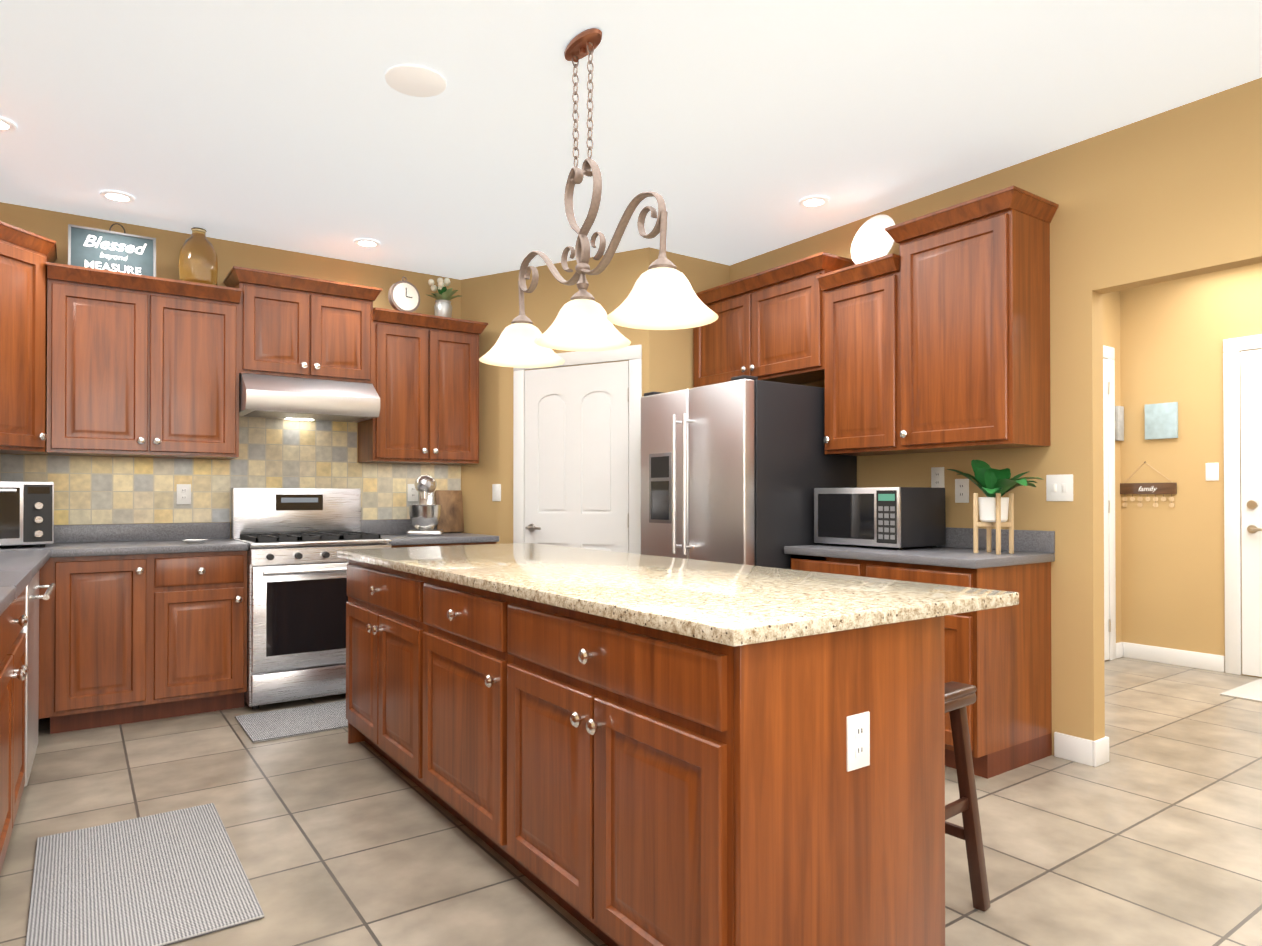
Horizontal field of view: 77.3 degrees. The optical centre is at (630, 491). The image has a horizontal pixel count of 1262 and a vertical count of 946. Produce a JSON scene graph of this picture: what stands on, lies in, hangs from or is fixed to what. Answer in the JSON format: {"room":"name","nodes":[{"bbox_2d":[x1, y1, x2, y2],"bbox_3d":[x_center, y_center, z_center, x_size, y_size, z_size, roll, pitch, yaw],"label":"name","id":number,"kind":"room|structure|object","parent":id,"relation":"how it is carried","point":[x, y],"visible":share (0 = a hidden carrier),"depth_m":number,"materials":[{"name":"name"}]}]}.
{"room":"kitchen","nodes":[
{"label":"kitchen","id":0,"kind":"room"},
{"bbox_2d":[0,202,460,538],"bbox_3d":[-2.488,-0.166,4.866,3.510,2.740,0.100,0,-1,-35],"label":"wall","id":1,"kind":"structure","parent":0,"point":[52,225],"depth_m":4.87,"materials":[{"name":"beige paint"}]},
{"bbox_2d":[0,221,56,454],"bbox_3d":[-3.234,-0.748,3.883,0.647,1.089,0.647,0,-1,-35],"label":"upper cabinet","id":2,"kind":"object","parent":1,"relation":"attached to","point":[25,256],"visible":1,"depth_m":3.91,"materials":[{"name":"brown wood"}]},
{"bbox_2d":[46,262,241,458],"bbox_3d":[-2.721,-0.675,4.434,0.895,0.950,0.338,0,-1,-35],"label":"upper cabinet","id":3,"kind":"object","parent":1,"relation":"attached to","point":[143,366],"depth_m":4.28,"materials":[{"name":"brown wood"}]},
{"bbox_2d":[68,223,155,276],"bbox_3d":[-2.842,-1.319,4.327,0.400,0.306,0.106,0,-1,-35],"label":"blessed sign","id":4,"kind":"object","parent":3,"relation":"on","point":[79,253],"visible":0.79,"depth_m":4.30,"materials":[{"name":"grey metal"}]},
{"bbox_2d":[85,260,140,274],"bbox_3d":[-2.815,-1.216,4.290,0.257,0.045,0.002,0,-6,-35],"label":"lettering","id":5,"kind":"object","parent":4,"relation":"attached to","point":[91,264],"visible":0.79,"depth_m":4.28,"materials":[{"name":"white plastic"}]},
{"bbox_2d":[100,252,127,260],"bbox_3d":[-2.816,-1.276,4.297,0.128,0.038,0.002,0,-7,-35],"label":"lettering","id":6,"kind":"object","parent":4,"relation":"attached to","point":[113,257],"visible":1,"depth_m":4.29,"materials":[{"name":"white paint"}]},
{"bbox_2d":[83,235,146,254],"bbox_3d":[-2.814,-1.347,4.308,0.291,0.066,0.002,0,-7,-35],"label":"lettering","id":7,"kind":"object","parent":4,"relation":"attached to","point":[108,244],"visible":1,"depth_m":4.29,"materials":[{"name":"white paint"}]},
{"bbox_2d":[179,227,217,284],"bbox_3d":[-2.480,-1.334,4.525,0.200,0.340,0.200,0,-1,-35],"label":"jar","id":8,"kind":"object","parent":3,"relation":"on","point":[198,261],"visible":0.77,"depth_m":4.45,"materials":[{"name":"brown"}]},
{"bbox_2d":[226,267,377,385],"bbox_3d":[-2.041,-0.979,4.916,0.770,0.585,0.338,0,-1,-35],"label":"upper cabinet","id":9,"kind":"object","parent":1,"relation":"attached to","point":[310,328],"depth_m":4.77,"materials":[{"name":"brown wood"}]},
{"bbox_2d":[239,373,379,422],"bbox_3d":[-1.993,-0.568,4.843,0.752,0.228,0.488,0,-1,-35],"label":"range hood","id":10,"kind":"object","parent":9,"relation":"attached to","point":[279,397],"visible":0.9,"depth_m":4.68,"materials":[{"name":"silver metal"}]},
{"bbox_2d":[358,310,481,464],"bbox_3d":[-1.429,-0.668,5.345,0.727,0.950,0.338,0,-1,-35],"label":"upper cabinet","id":11,"kind":"object","parent":1,"relation":"attached to","point":[427,389],"depth_m":5.19,"materials":[{"name":"brown wood"}]},
{"bbox_2d":[388,276,419,311],"bbox_3d":[-1.499,-1.290,5.216,0.210,0.262,0.060,0,-1,-43],"label":"mantel clock","id":12,"kind":"object","parent":11,"relation":"on","point":[403,295],"visible":0.88,"depth_m":5.19,"materials":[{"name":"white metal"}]},
{"bbox_2d":[428,278,460,317],"bbox_3d":[-1.278,-1.315,5.355,0.232,0.314,0.235,0,-1,-35],"label":"potted plant","id":13,"kind":"object","parent":11,"relation":"on","point":[443,305],"visible":0.92,"depth_m":5.33,"materials":[{"name":"grey"}]},
{"bbox_2d":[461,247,648,543],"bbox_3d":[-0.555,-0.163,5.377,1.584,2.740,0.100,0,0,29],"label":"wall","id":14,"kind":"structure","parent":0,"point":[492,300],"depth_m":5.51,"materials":[{"name":"beige paint"}]},
{"bbox_2d":[492,345,641,553],"bbox_3d":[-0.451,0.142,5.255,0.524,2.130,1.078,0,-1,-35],"label":"pantry door","id":15,"kind":"structure","parent":14,"relation":"in","point":[576,456],"depth_m":5.19,"materials":[{"name":"white paint"}]},
{"bbox_2d":[0,657,1261,945],"bbox_3d":[1.185,1.216,3.040,7.500,0.050,7.500,0,-1,-35],"label":"floor","id":16,"kind":"structure","parent":0,"point":[1148,833],"depth_m":2.76,"materials":[{"name":"tile"}]},
{"bbox_2d":[0,602,15,873],"bbox_3d":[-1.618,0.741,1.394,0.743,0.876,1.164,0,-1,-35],"label":"base cabinet","id":17,"kind":"object","parent":16,"relation":"on","point":[13,665],"depth_m":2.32,"materials":[{"name":"brown wood"}]},
{"bbox_2d":[0,525,59,615],"bbox_3d":[-1.411,0.297,1.163,0.810,0.270,7.182,0,-1,-35],"label":"countertop","id":18,"kind":"structure","parent":17,"relation":"on","point":[21,566],"depth_m":3.01,"materials":[{"name":"grey stone"}]},
{"bbox_2d":[0,481,53,546],"bbox_3d":[-3.190,0.116,3.915,0.383,0.330,0.480,0,-1,43],"label":"toaster oven","id":19,"kind":"object","parent":18,"relation":"on","point":[26,513],"visible":1,"depth_m":3.90,"materials":[{"name":"silver metal"}]},
{"bbox_2d":[12,622,38,827],"bbox_3d":[-2.185,0.836,2.309,0.664,0.700,1.013,0,-1,-35],"label":"base cabinet","id":20,"kind":"object","parent":16,"relation":"on","point":[18,675],"depth_m":2.64,"materials":[{"name":"brown wood"}]},
{"bbox_2d":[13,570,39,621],"bbox_3d":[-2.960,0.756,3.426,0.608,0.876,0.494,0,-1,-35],"label":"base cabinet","id":21,"kind":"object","parent":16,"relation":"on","point":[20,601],"depth_m":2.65,"materials":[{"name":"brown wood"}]},
{"bbox_2d":[20,571,55,786],"bbox_3d":[-2.619,0.754,2.994,0.696,0.872,0.624,0,-1,-35],"label":"dishwasher","id":22,"kind":"object","parent":16,"relation":"on","point":[30,629],"visible":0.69,"depth_m":3.06,"materials":[{"name":"grey metal"}]},
{"bbox_2d":[39,562,46,718],"bbox_3d":[-3.246,0.759,3.895,0.620,0.876,0.597,0,-1,-35],"label":"base cabinet","id":23,"kind":"object","parent":16,"relation":"on","point":[43,571],"depth_m":3.81,"materials":[{"name":"brown wood"}]},
{"bbox_2d":[47,554,154,733],"bbox_3d":[-2.817,0.761,4.185,0.415,0.876,0.617,0,-1,-35],"label":"base cabinet","id":24,"kind":"object","parent":16,"relation":"on","point":[124,639],"depth_m":3.94,"materials":[{"name":"brown wood"}]},
{"bbox_2d":[60,522,248,556],"bbox_3d":[-2.609,0.254,4.304,0.853,0.138,0.669,0,-1,-35],"label":"countertop","id":25,"kind":"structure","parent":24,"relation":"on","point":[157,538],"depth_m":4.40,"materials":[{"name":"grey stone"}]},
{"bbox_2d":[182,539,207,543],"bbox_3d":[-2.374,0.273,4.294,0.124,0.020,0.124,0,-1,-35],"label":"dish","id":26,"kind":"object","parent":25,"relation":"on","point":[194,541],"visible":1,"depth_m":4.26,"materials":[{"name":"white ceramic"}]},
{"bbox_2d":[25,803,263,945],"bbox_3d":[-1.517,1.180,2.433,0.535,0.012,0.980,0,-1,-35],"label":"area rug","id":27,"kind":"object","parent":16,"relation":"on","point":[168,878],"visible":0.98,"depth_m":2.35,"materials":[{"name":"grey fabric"}]},
{"bbox_2d":[155,551,246,719],"bbox_3d":[-2.461,0.763,4.436,0.456,0.876,0.617,0,-1,-35],"label":"base cabinet","id":28,"kind":"object","parent":16,"relation":"on","point":[201,597],"depth_m":4.19,"materials":[{"name":"brown wood"}]},
{"bbox_2d":[235,700,347,742],"bbox_3d":[-1.605,1.193,4.194,0.830,0.012,0.520,0,-1,-35],"label":"area rug","id":29,"kind":"object","parent":16,"relation":"on","point":[279,724],"visible":0.52,"depth_m":4.07,"materials":[{"name":"grey fabric"}]},
{"bbox_2d":[231,488,390,709],"bbox_3d":[-1.916,0.590,4.726,0.760,1.225,0.755,0,-1,-35],"label":"range","id":30,"kind":"object","parent":16,"relation":"on","point":[295,539],"visible":0.77,"depth_m":4.45,"materials":[{"name":"silver metal"}]},
{"bbox_2d":[346,559,413,781],"bbox_3d":[-0.784,0.757,3.527,0.700,0.876,1.020,0,-1,-35],"label":"base cabinet","id":31,"kind":"object","parent":16,"relation":"on","point":[380,604],"depth_m":3.29,"materials":[{"name":"brown wood"}]},
{"bbox_2d":[337,543,1018,646],"bbox_3d":[-0.188,0.289,2.914,1.015,0.034,2.765,0,-1,-35],"label":"countertop","id":32,"kind":"structure","parent":31,"relation":"on","point":[731,604],"depth_m":2.14,"materials":[{"name":"stone"}]},
{"bbox_2d":[391,542,495,547],"bbox_3d":[-1.350,0.769,5.219,0.727,0.876,0.617,0,-1,-35],"label":"base cabinet","id":33,"kind":"object","parent":16,"relation":"on","point":[477,543],"depth_m":4.98,"materials":[{"name":"brown wood"}]},
{"bbox_2d":[360,519,498,544],"bbox_3d":[-1.341,0.260,5.213,0.729,0.138,0.642,0,-1,-35],"label":"countertop","id":34,"kind":"structure","parent":33,"relation":"on","point":[394,530],"depth_m":5.21,"materials":[{"name":"grey stone"}]},
{"bbox_2d":[407,475,443,535],"bbox_3d":[-1.360,0.091,5.223,0.220,0.399,0.338,0,0,-10],"label":"stand mixer","id":35,"kind":"object","parent":34,"relation":"on","point":[424,514],"visible":1,"depth_m":5.11,"materials":[{"name":"silver metal"}]},
{"bbox_2d":[435,490,463,532],"bbox_3d":[-1.282,0.140,5.574,0.200,0.297,0.064,0,-1,-35],"label":"cutting board","id":36,"kind":"object","parent":34,"relation":"on","point":[450,502],"visible":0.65,"depth_m":5.57,"materials":[{"name":"brown wood"}]},
{"bbox_2d":[414,574,497,852],"bbox_3d":[-0.300,0.751,2.822,0.677,0.876,0.690,0,-1,-35],"label":"base cabinet","id":37,"kind":"object","parent":16,"relation":"on","point":[456,625],"depth_m":2.64,"materials":[{"name":"brown wood"}]},
{"bbox_2d":[498,593,944,945],"bbox_3d":[0.196,0.746,2.138,0.700,0.876,1.000,0,-1,-35],"label":"base cabinet","id":38,"kind":"object","parent":16,"relation":"on","point":[610,782],"depth_m":1.77,"materials":[{"name":"brown wood"}]},
{"bbox_2d":[641,375,856,568],"bbox_3d":[0.633,0.309,4.542,0.937,1.785,0.900,0,-1,-35],"label":"refrigerator","id":39,"kind":"object","parent":16,"relation":"on","point":[737,470],"visible":0.5,"depth_m":4.17,"materials":[{"name":"grey metal"}]},
{"bbox_2d":[791,554,1051,778],"bbox_3d":[1.343,0.759,3.809,0.652,0.875,1.030,0,-1,-35],"label":"base cabinet","id":40,"kind":"object","parent":16,"relation":"on","point":[999,659],"visible":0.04,"depth_m":3.38,"materials":[{"name":"brown wood"}]},
{"bbox_2d":[784,527,1054,568],"bbox_3d":[1.352,0.250,3.813,0.637,0.138,1.060,0,-1,-35],"label":"countertop","id":41,"kind":"structure","parent":40,"relation":"on","point":[1030,547],"depth_m":3.64,"materials":[{"name":"grey stone"}]},
{"bbox_2d":[814,487,945,549],"bbox_3d":[1.270,0.132,4.056,0.378,0.300,0.530,0,-1,-35],"label":"microwave","id":42,"kind":"object","parent":41,"relation":"on","point":[899,518],"visible":1,"depth_m":3.88,"materials":[{"name":"grey metal"}]},
{"bbox_2d":[947,460,1043,554],"bbox_3d":[1.647,0.064,3.537,0.348,0.427,0.394,0,-1,-35],"label":"plant stand","id":43,"kind":"object","parent":41,"relation":"on","point":[994,486],"visible":1,"depth_m":3.52,"materials":[{"name":"green plant"}]},
{"bbox_2d":[944,681,989,911],"bbox_3d":[0.753,0.870,2.310,0.335,0.635,0.445,0,-1,-39],"label":"stool","id":44,"kind":"object","parent":16,"relation":"on","point":[959,697],"visible":0.29,"depth_m":2.23,"materials":[{"name":"brown wood"}]},
{"bbox_2d":[1220,679,1261,701],"bbox_3d":[4.078,1.195,4.377,0.670,0.010,1.150,0,-1,-35],"label":"entry rug","id":45,"kind":"object","parent":16,"relation":"on","point":[1251,691],"visible":1,"depth_m":4.68,"materials":[{"name":"white fabric"}]},
{"bbox_2d":[0,0,1261,279],"bbox_3d":[1.185,-1.574,3.060,7.500,0.050,7.500,0,-1,-35],"label":"ceiling","id":46,"kind":"structure","parent":0,"point":[730,132],"depth_m":3.18,"materials":[{"name":"white paint"}]},
{"bbox_2d":[0,117,16,131],"bbox_3d":[-2.664,-1.542,3.295,0.155,0.012,0.155,0,-1,-44],"label":"recessed light","id":47,"kind":"object","parent":46,"relation":"in","point":[5,125],"depth_m":3.32,"materials":[{"name":"white"}]},
{"bbox_2d":[100,191,134,202],"bbox_3d":[-2.674,-1.536,4.108,0.155,0.012,0.155,0,-1,-41],"label":"recessed light","id":48,"kind":"object","parent":46,"relation":"in","point":[114,196],"depth_m":4.10,"materials":[{"name":"white"}]},
{"bbox_2d":[354,239,379,247],"bbox_3d":[-1.626,-1.530,4.859,0.155,0.012,0.155,0,-1,-41],"label":"recessed light","id":49,"kind":"object","parent":46,"relation":"in","point":[367,243],"depth_m":4.86,"materials":[{"name":"white"}]},
{"bbox_2d":[385,64,445,96],"bbox_3d":[-0.811,-1.545,2.975,0.223,0.010,0.223,0,-1,-41],"label":"ceiling speaker","id":50,"kind":"object","parent":46,"relation":"in","point":[415,80],"depth_m":2.96,"materials":[{"name":"white plastic"}]},
{"bbox_2d":[479,28,717,367],"bbox_3d":[-0.166,-1.032,2.716,0.332,1.040,1.232,0,-1,-35],"label":"pendant chandelier","id":51,"kind":"object","parent":46,"relation":"hanging from","point":[662,295],"visible":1,"depth_m":2.65,"materials":[{"name":"brown metal"}]},
{"bbox_2d":[799,196,828,207],"bbox_3d":[0.969,-1.535,4.181,0.155,0.012,0.155,0,-1,-41],"label":"recessed light","id":52,"kind":"object","parent":46,"relation":"in","point":[815,201],"depth_m":4.17,"materials":[{"name":"white"}]},
{"bbox_2d":[649,247,729,392],"bbox_3d":[0.404,-0.164,5.216,0.780,2.740,0.100,0,-1,-35],"label":"wall","id":53,"kind":"structure","parent":0,"point":[671,360],"depth_m":5.10,"materials":[{"name":"beige paint"}]},
{"bbox_2d":[730,77,1261,754],"bbox_3d":[2.387,-0.180,2.993,0.100,2.740,5.820,0,-1,-35],"label":"wall","id":54,"kind":"structure","parent":0,"point":[1168,195],"depth_m":3.46,"materials":[{"name":"beige paint"}]},
{"bbox_2d":[694,253,857,386],"bbox_3d":[0.849,-0.957,4.796,0.336,0.600,1.101,0,-1,-35],"label":"upper cabinet","id":55,"kind":"object","parent":54,"relation":"attached to","point":[768,326],"depth_m":4.59,"materials":[{"name":"brown wood"}]},
{"bbox_2d":[818,254,909,455],"bbox_3d":[1.303,-0.671,4.150,0.336,0.939,0.475,0,-1,-35],"label":"upper cabinet","id":56,"kind":"object","parent":54,"relation":"attached to","point":[859,373],"depth_m":4.04,"materials":[{"name":"brown wood"}]},
{"bbox_2d":[851,215,894,263],"bbox_3d":[1.267,-1.305,4.138,0.080,0.296,0.284,0,-1,-35],"label":"plate","id":57,"kind":"object","parent":56,"relation":"on","point":[872,239],"visible":0.65,"depth_m":4.16,"materials":[{"name":"white ceramic"}]},
{"bbox_2d":[931,467,944,487],"bbox_3d":[1.574,-0.064,4.049,0.009,0.120,0.075,0,-1,-35],"label":"light switch","id":58,"kind":"object","parent":54,"relation":"attached to","point":[937,473],"depth_m":4.05,"materials":[{"name":"white plastic"}]},
{"bbox_2d":[955,479,968,502],"bbox_3d":[1.652,-0.003,3.939,0.009,0.120,0.075,0,-1,-35],"label":"electrical outlet","id":59,"kind":"object","parent":54,"relation":"attached to","point":[961,485],"depth_m":3.94,"materials":[{"name":"white plastic"}]},
{"bbox_2d":[894,189,1053,452],"bbox_3d":[1.604,-0.743,3.723,0.336,1.075,0.570,0,-1,-35],"label":"upper cabinet","id":60,"kind":"object","parent":54,"relation":"attached to","point":[933,335],"depth_m":3.55,"materials":[{"name":"brown wood"}]},
{"bbox_2d":[1046,474,1072,500],"bbox_3d":[1.928,-0.016,3.548,0.009,0.120,0.118,0,-1,-35],"label":"light switch","id":61,"kind":"object","parent":54,"relation":"attached to","point":[1059,487],"depth_m":3.55,"materials":[{"name":"white plastic"}]},
{"bbox_2d":[1054,732,1108,764],"bbox_3d":[1.813,1.142,3.884,0.048,0.110,1.004,0,-1,-35],"label":"baseboard","id":62,"kind":"structure","parent":54,"relation":"attached to","point":[1083,751],"depth_m":3.46,"materials":[{"name":"white paint"}]},
{"bbox_2d":[1103,291,1121,660],"bbox_3d":[2.566,-0.164,5.125,2.650,2.740,0.100,0,-1,-35],"label":"wall","id":63,"kind":"structure","parent":0,"point":[1111,319],"depth_m":5.75,"materials":[{"name":"beige paint"}]},
{"bbox_2d":[1103,345,1115,660],"bbox_3d":[3.135,0.083,5.418,0.920,2.250,0.074,0,-1,-35],"label":"closet door","id":64,"kind":"structure","parent":63,"relation":"in","point":[1109,502],"depth_m":5.65,"materials":[{"name":"white paint"}]},
{"bbox_2d":[1115,406,1123,440],"bbox_3d":[3.556,-0.495,5.745,0.090,0.250,0.029,0,-1,-35],"label":"picture","id":65,"kind":"object","parent":63,"relation":"attached to","point":[1119,423],"visible":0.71,"depth_m":5.72,"materials":[{"name":"grey fabric"}]},
{"bbox_2d":[1120,263,1261,677],"bbox_3d":[4.934,-0.173,3.980,0.100,2.740,4.500,0,-1,-35],"label":"wall","id":66,"kind":"structure","parent":0,"point":[1174,334],"depth_m":5.48,"materials":[{"name":"beige paint"}]},
{"bbox_2d":[1120,462,1176,507],"bbox_3d":[3.692,-0.050,5.636,0.020,0.328,0.360,0,-1,-35],"label":"family sign","id":67,"kind":"object","parent":66,"relation":"attached to","point":[1162,488],"visible":1,"depth_m":5.63,"materials":[{"name":"brown wood"}]},
{"bbox_2d":[1139,486,1156,492],"bbox_3d":[3.685,-0.014,5.625,0.002,0.046,0.119,0,-1,-35],"label":"lettering","id":68,"kind":"object","parent":67,"relation":"attached to","point":[1147,488],"visible":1,"depth_m":5.63,"materials":[{"name":"white paint"}]},
{"bbox_2d":[1145,402,1177,439],"bbox_3d":[3.739,-0.496,5.563,0.029,0.250,0.200,0,-1,-35],"label":"picture","id":69,"kind":"object","parent":66,"relation":"attached to","point":[1161,420],"visible":0.98,"depth_m":5.55},
{"bbox_2d":[1119,642,1224,671],"bbox_3d":[3.773,1.154,5.517,0.013,0.110,0.634,0,-1,-35],"label":"baseboard","id":70,"kind":"structure","parent":66,"relation":"attached to","point":[1212,662],"depth_m":5.50,"materials":[{"name":"white paint"}]},
{"bbox_2d":[1206,334,1261,676],"bbox_3d":[4.220,0.094,4.838,0.074,2.220,1.208,0,-1,-35],"label":"front door","id":71,"kind":"structure","parent":66,"relation":"in","point":[1243,511],"depth_m":5.17,"materials":[{"name":"white paint"}]},
{"bbox_3d":[-1.683,-0.195,0.898,0.273,2.740,7.415,0,-1,-35],"label":"wall","id":72,"kind":"structure","parent":0,"visible":0},
{"bbox_2d":[0,416,460,524],"bbox_3d":[-2.444,-0.249,4.825,2.983,0.870,0.015,0,-1,-35],"label":"tile backsplash","id":73,"kind":"structure","parent":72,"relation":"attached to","point":[278,453],"depth_m":4.78,"materials":[{"name":"multicoloured tile"}]}
]}

